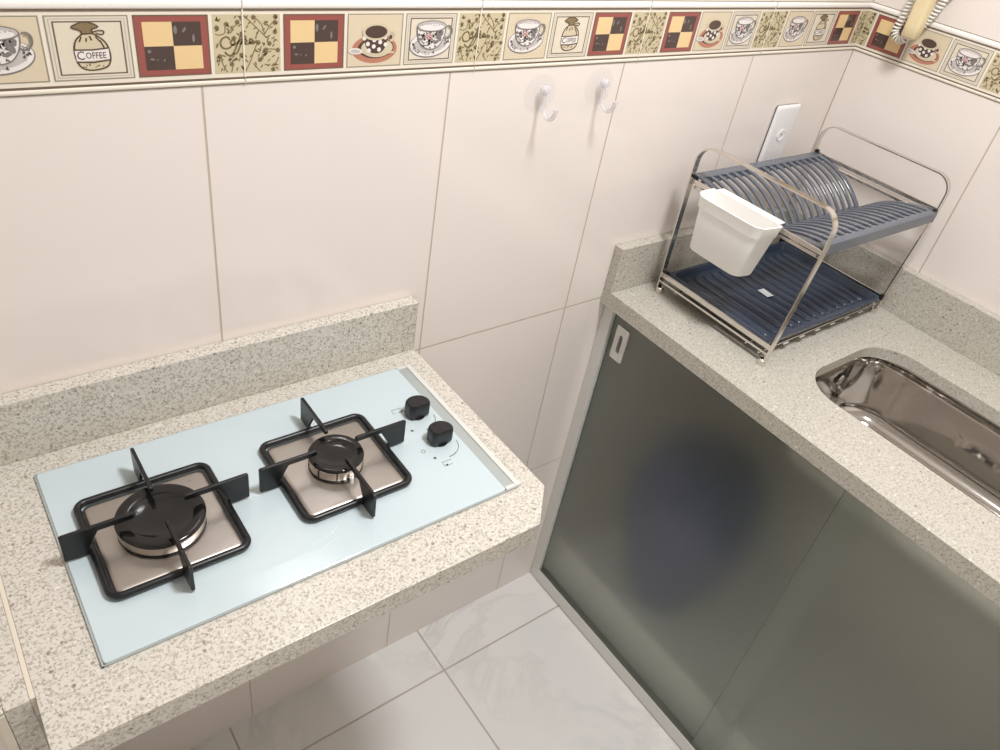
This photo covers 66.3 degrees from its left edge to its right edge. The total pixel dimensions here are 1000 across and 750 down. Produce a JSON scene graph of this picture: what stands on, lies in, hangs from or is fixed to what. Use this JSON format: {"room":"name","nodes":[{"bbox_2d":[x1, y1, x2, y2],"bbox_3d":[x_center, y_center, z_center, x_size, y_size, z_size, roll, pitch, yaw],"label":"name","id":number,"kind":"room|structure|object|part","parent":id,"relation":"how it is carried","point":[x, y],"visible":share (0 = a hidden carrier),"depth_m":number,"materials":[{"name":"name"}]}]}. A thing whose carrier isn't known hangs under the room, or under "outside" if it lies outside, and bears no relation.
{"room":"kitchen","nodes":[
{"label":"kitchen","id":0,"kind":"room"},
{"bbox_2d":[0,733,8,749],"bbox_3d":[-0.773,0.617,1.001,0.332,0.904,0.352,-18,46,-33],"label":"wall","id":1,"kind":"structure","parent":0,"point":[3,746],"depth_m":0.74,"materials":[{"name":"tile"}]},
{"bbox_2d":[0,574,49,749],"bbox_3d":[-0.759,0.612,1.006,0.362,0.909,0.356,-18,46,-33],"label":"granite ledge","id":2,"kind":"object","parent":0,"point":[21,724],"visible":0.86,"depth_m":0.74,"materials":[{"name":"beige stone"}]},
{"bbox_2d":[188,572,680,749],"bbox_3d":[0.047,1.375,1.054,2.900,0.100,2.300,-18,46,-33],"label":"floor","id":3,"kind":"structure","parent":0,"point":[507,669],"depth_m":1.77,"materials":[{"name":"tile"}]},
{"bbox_2d":[530,305,999,749],"bbox_3d":[0.745,0.486,1.580,0.548,0.876,1.300,-18,46,-33],"label":"base cabinet","id":4,"kind":"object","parent":3,"relation":"on","point":[747,599],"visible":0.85,"depth_m":1.45,"materials":[{"name":"grey glass"}]},
{"bbox_3d":[0.244,-0.062,1.561,0.003,0.079,0.034,-18,46,-33],"label":"handle","id":5,"kind":"part","parent":4,"relation":"part of","materials":[{"name":"silver metal"}]},
{"bbox_3d":[0.349,0.372,1.624,0.006,0.850,0.601,-18,46,-33],"label":"sliding door","id":6,"kind":"part","parent":4,"relation":"part of","materials":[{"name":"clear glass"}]},
{"bbox_2d":[600,204,999,606],"bbox_3d":[0.815,0.093,1.274,0.564,0.129,1.300,-18,46,-33],"label":"countertop","id":7,"kind":"structure","parent":4,"relation":"on","point":[923,326],"depth_m":1.43,"materials":[{"name":"stone"}]},
{"bbox_2d":[655,126,950,366],"bbox_3d":[0.581,-0.266,1.479,0.427,0.309,0.304,-18,46,-33],"label":"dish rack","id":8,"kind":"object","parent":7,"relation":"on","point":[791,290],"visible":0.88,"depth_m":1.49,"materials":[{"name":"blue-gray plastic"},{"name":"chrome"}]},
{"bbox_3d":[0.403,-0.111,1.450,0.004,0.005,0.270,-18,46,-33],"label":"rail","id":9,"kind":"part","parent":8,"relation":"part of","materials":[{"name":"silver metal"}]},
{"bbox_3d":[0.405,-0.122,1.442,0.005,0.010,0.270,-18,46,-33],"label":"rail","id":10,"kind":"part","parent":8,"relation":"part of","materials":[{"name":"silver metal"}]},
{"bbox_2d":[690,188,784,276],"bbox_3d":[0.402,-0.243,1.334,0.072,0.106,0.154,-18,46,-33],"label":"holder","id":11,"kind":"object","parent":8,"relation":"hanging from","point":[730,232],"visible":1,"depth_m":1.31,"materials":[{"name":"white plastic"}]},
{"bbox_3d":[0.423,-0.212,1.366,0.012,0.305,0.294,-18,46,-33],"label":"frame","id":12,"kind":"part","parent":8,"relation":"part of","materials":[{"name":"silver metal"}]},
{"bbox_3d":[0.441,-0.269,1.331,0.005,0.006,0.281,-18,46,-33],"label":"rail","id":13,"kind":"part","parent":8,"relation":"part of","materials":[{"name":"silver metal"}]},
{"bbox_3d":[0.438,-0.277,1.321,0.004,0.008,0.285,-18,46,-33],"label":"rail","id":14,"kind":"part","parent":8,"relation":"part of","materials":[{"name":"silver metal"}]},
{"bbox_2d":[669,241,879,343],"bbox_3d":[0.559,-0.175,1.553,0.386,0.016,0.255,-18,46,-33],"label":"drip tray","id":15,"kind":"object","parent":8,"relation":"on","point":[757,304],"depth_m":1.54,"materials":[{"name":"blue plastic"}]},
{"bbox_2d":[696,152,937,257],"bbox_3d":[0.588,-0.314,1.444,0.388,0.067,0.284,-18,46,-33],"label":"tray","id":16,"kind":"object","parent":8,"relation":"on","point":[897,222],"depth_m":1.44,"materials":[{"name":"grey plastic"}]},
{"bbox_3d":[0.717,-0.234,1.659,0.005,0.010,0.265,-18,46,-33],"label":"rail","id":17,"kind":"part","parent":8,"relation":"part of","materials":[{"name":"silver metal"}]},
{"bbox_3d":[0.737,-0.324,1.592,0.012,0.305,0.288,-18,46,-33],"label":"frame","id":18,"kind":"part","parent":8,"relation":"part of","materials":[{"name":"silver metal"}]},
{"bbox_3d":[0.743,-0.380,1.537,0.005,0.006,0.276,-18,46,-33],"label":"rail","id":19,"kind":"part","parent":8,"relation":"part of","materials":[{"name":"silver metal"}]},
{"bbox_3d":[0.749,-0.391,1.534,0.004,0.008,0.279,-18,46,-33],"label":"rail","id":20,"kind":"part","parent":8,"relation":"part of","materials":[{"name":"silver metal"}]},
{"bbox_2d":[815,356,999,517],"bbox_3d":[0.786,0.195,1.355,0.331,0.157,0.569,-18,46,-33],"label":"sink","id":21,"kind":"object","parent":7,"relation":"in","point":[946,435],"visible":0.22,"depth_m":1.50,"materials":[{"name":"silver metal"}]},
{"bbox_3d":[0.691,0.705,1.269,0.006,0.860,0.693,-18,46,-33],"label":"sliding door","id":22,"kind":"part","parent":4,"relation":"part of","materials":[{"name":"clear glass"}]},
{"bbox_2d":[0,0,873,749],"bbox_3d":[-0.394,-0.283,0.902,2.900,2.550,0.100,-18,46,-33],"label":"wall","id":23,"kind":"structure","parent":0,"point":[136,225],"depth_m":1.11,"materials":[{"name":"tile"}]},
{"bbox_2d":[0,296,417,465],"bbox_3d":[-0.399,0.000,1.064,0.648,0.092,0.022,-18,46,-33],"label":"backsplash","id":24,"kind":"structure","parent":23,"relation":"attached to","point":[60,414],"depth_m":1.04,"materials":[{"name":"beige stone"}]},
{"bbox_2d":[0,296,543,749],"bbox_3d":[-0.285,0.125,0.957,0.648,0.124,0.421,-18,46,-33],"label":"countertop","id":25,"kind":"structure","parent":23,"relation":"attached to","point":[83,704],"depth_m":0.92,"materials":[{"name":"beige stone"}]},
{"bbox_2d":[34,364,519,667],"bbox_3d":[-0.267,0.120,0.978,0.531,0.047,0.298,-18,46,-33],"label":"cooktop","id":26,"kind":"object","parent":25,"relation":"in","point":[162,539],"visible":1,"depth_m":0.94,"materials":[{"name":"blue glass"}]},
{"bbox_3d":[-0.445,0.180,0.850,0.076,0.040,0.004,-18,46,-33],"label":"arm","id":27,"kind":"part","parent":26,"relation":"part of","materials":[{"name":"black metal"}]},
{"bbox_3d":[-0.431,0.125,0.924,0.004,0.040,0.076,-18,46,-33],"label":"arm","id":28,"kind":"part","parent":26,"relation":"part of","materials":[{"name":"black metal"}]},
{"bbox_3d":[-0.394,0.170,0.891,0.096,0.016,0.096,-18,46,-33],"label":"burner","id":29,"kind":"part","parent":26,"relation":"part of","materials":[{"name":"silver metal"}]},
{"bbox_3d":[-0.395,0.175,0.895,0.097,0.002,0.097,-18,46,-33],"label":"burner seat","id":30,"kind":"part","parent":26,"relation":"part of","materials":[{"name":"silver metal"}]},
{"bbox_3d":[-0.395,0.178,0.897,0.141,0.004,0.141,-18,46,-33],"label":"burner plate","id":31,"kind":"part","parent":26,"relation":"part of","materials":[{"name":"grey metal"}]},
{"bbox_3d":[-0.354,0.199,0.847,0.004,0.040,0.076,-18,46,-33],"label":"arm","id":32,"kind":"part","parent":26,"relation":"part of","materials":[{"name":"black metal"}]},
{"bbox_3d":[-0.340,0.145,0.921,0.076,0.040,0.004,-18,46,-33],"label":"arm","id":33,"kind":"part","parent":26,"relation":"part of","materials":[{"name":"black metal"}]},
{"bbox_3d":[-0.268,0.122,0.970,0.076,0.040,0.004,-18,46,-33],"label":"arm","id":34,"kind":"part","parent":26,"relation":"part of","materials":[{"name":"black metal"}]},
{"bbox_3d":[-0.254,0.068,1.044,0.004,0.040,0.076,-18,46,-33],"label":"arm","id":35,"kind":"part","parent":26,"relation":"part of","materials":[{"name":"black metal"}]},
{"bbox_3d":[-0.218,0.117,1.016,0.071,0.002,0.071,-18,46,-33],"label":"burner seat","id":36,"kind":"part","parent":26,"relation":"part of","materials":[{"name":"silver metal"}]},
{"bbox_3d":[-0.219,0.120,1.018,0.138,0.004,0.138,-18,46,-33],"label":"burner plate","id":37,"kind":"part","parent":26,"relation":"part of","materials":[{"name":"grey metal"}]},
{"bbox_3d":[-0.217,0.112,1.011,0.071,0.018,0.071,-18,46,-33],"label":"burner","id":38,"kind":"part","parent":26,"relation":"part of","materials":[{"name":"silver metal"}]},
{"bbox_3d":[-0.177,0.141,0.967,0.004,0.040,0.076,-18,46,-33],"label":"arm","id":39,"kind":"part","parent":26,"relation":"part of","materials":[{"name":"black metal"}]},
{"bbox_3d":[-0.163,0.087,1.042,0.076,0.040,0.004,-18,46,-33],"label":"arm","id":40,"kind":"part","parent":26,"relation":"part of","materials":[{"name":"black metal"}]},
{"bbox_3d":[-0.121,0.047,1.120,0.036,0.026,0.030,-18,46,-33],"label":"knob","id":41,"kind":"part","parent":26,"relation":"part of","materials":[{"name":"black plastic"}]},
{"bbox_3d":[-0.085,0.083,1.083,0.036,0.026,0.030,-18,46,-33],"label":"knob","id":42,"kind":"part","parent":26,"relation":"part of","materials":[{"name":"black plastic"}]},
{"bbox_3d":[-0.068,0.070,1.129,0.024,0.005,0.296,-18,46,-33],"label":"trim","id":43,"kind":"part","parent":26,"relation":"part of","materials":[{"name":"silver metal"}]},
{"bbox_2d":[0,0,872,97],"bbox_3d":[-0.346,-0.346,0.801,2.700,0.091,0.003,-18,46,-33],"label":"tile border","id":44,"kind":"object","parent":23,"relation":"attached to","point":[48,47],"depth_m":0.92,"materials":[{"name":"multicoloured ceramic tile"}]},
{"bbox_2d":[604,204,791,292],"bbox_3d":[0.444,-0.279,1.638,0.564,0.096,0.022,-18,46,-33],"label":"backsplash","id":45,"kind":"structure","parent":23,"relation":"attached to","point":[637,262],"depth_m":1.52,"materials":[{"name":"stone"}]},
{"bbox_2d":[757,103,800,161],"bbox_3d":[0.573,-0.494,1.569,0.076,0.118,0.010,-18,46,-33],"label":"wall plate","id":46,"kind":"object","parent":23,"relation":"attached to","point":[783,120],"visible":0.9,"depth_m":1.56,"materials":[{"name":"white plastic"}]},
{"bbox_2d":[790,0,999,315],"bbox_3d":[1.394,-0.003,0.991,0.100,2.550,2.200,-18,46,-33],"label":"wall","id":47,"kind":"structure","parent":0,"point":[951,130],"depth_m":1.51,"materials":[{"name":"tile"}]},
{"bbox_2d":[788,208,999,375],"bbox_3d":[1.040,0.015,1.405,0.022,0.096,1.278,-18,46,-33],"label":"backsplash","id":48,"kind":"structure","parent":47,"relation":"attached to","point":[958,322],"depth_m":1.56,"materials":[{"name":"stone"}]},
{"bbox_2d":[891,0,948,43],"bbox_3d":[0.792,-0.740,1.370,0.060,0.294,0.080,-18,46,-33],"label":"handset","id":49,"kind":"object","parent":47,"relation":"attached to","point":[917,20],"visible":1,"depth_m":1.41,"materials":[{"name":"beige plastic"}]},
{"bbox_2d":[854,2,999,102],"bbox_3d":[1.342,-0.110,0.922,0.003,0.091,2.100,-18,46,-33],"label":"tile border","id":50,"kind":"object","parent":47,"relation":"attached to","point":[958,58],"depth_m":1.44,"materials":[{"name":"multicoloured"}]}
]}

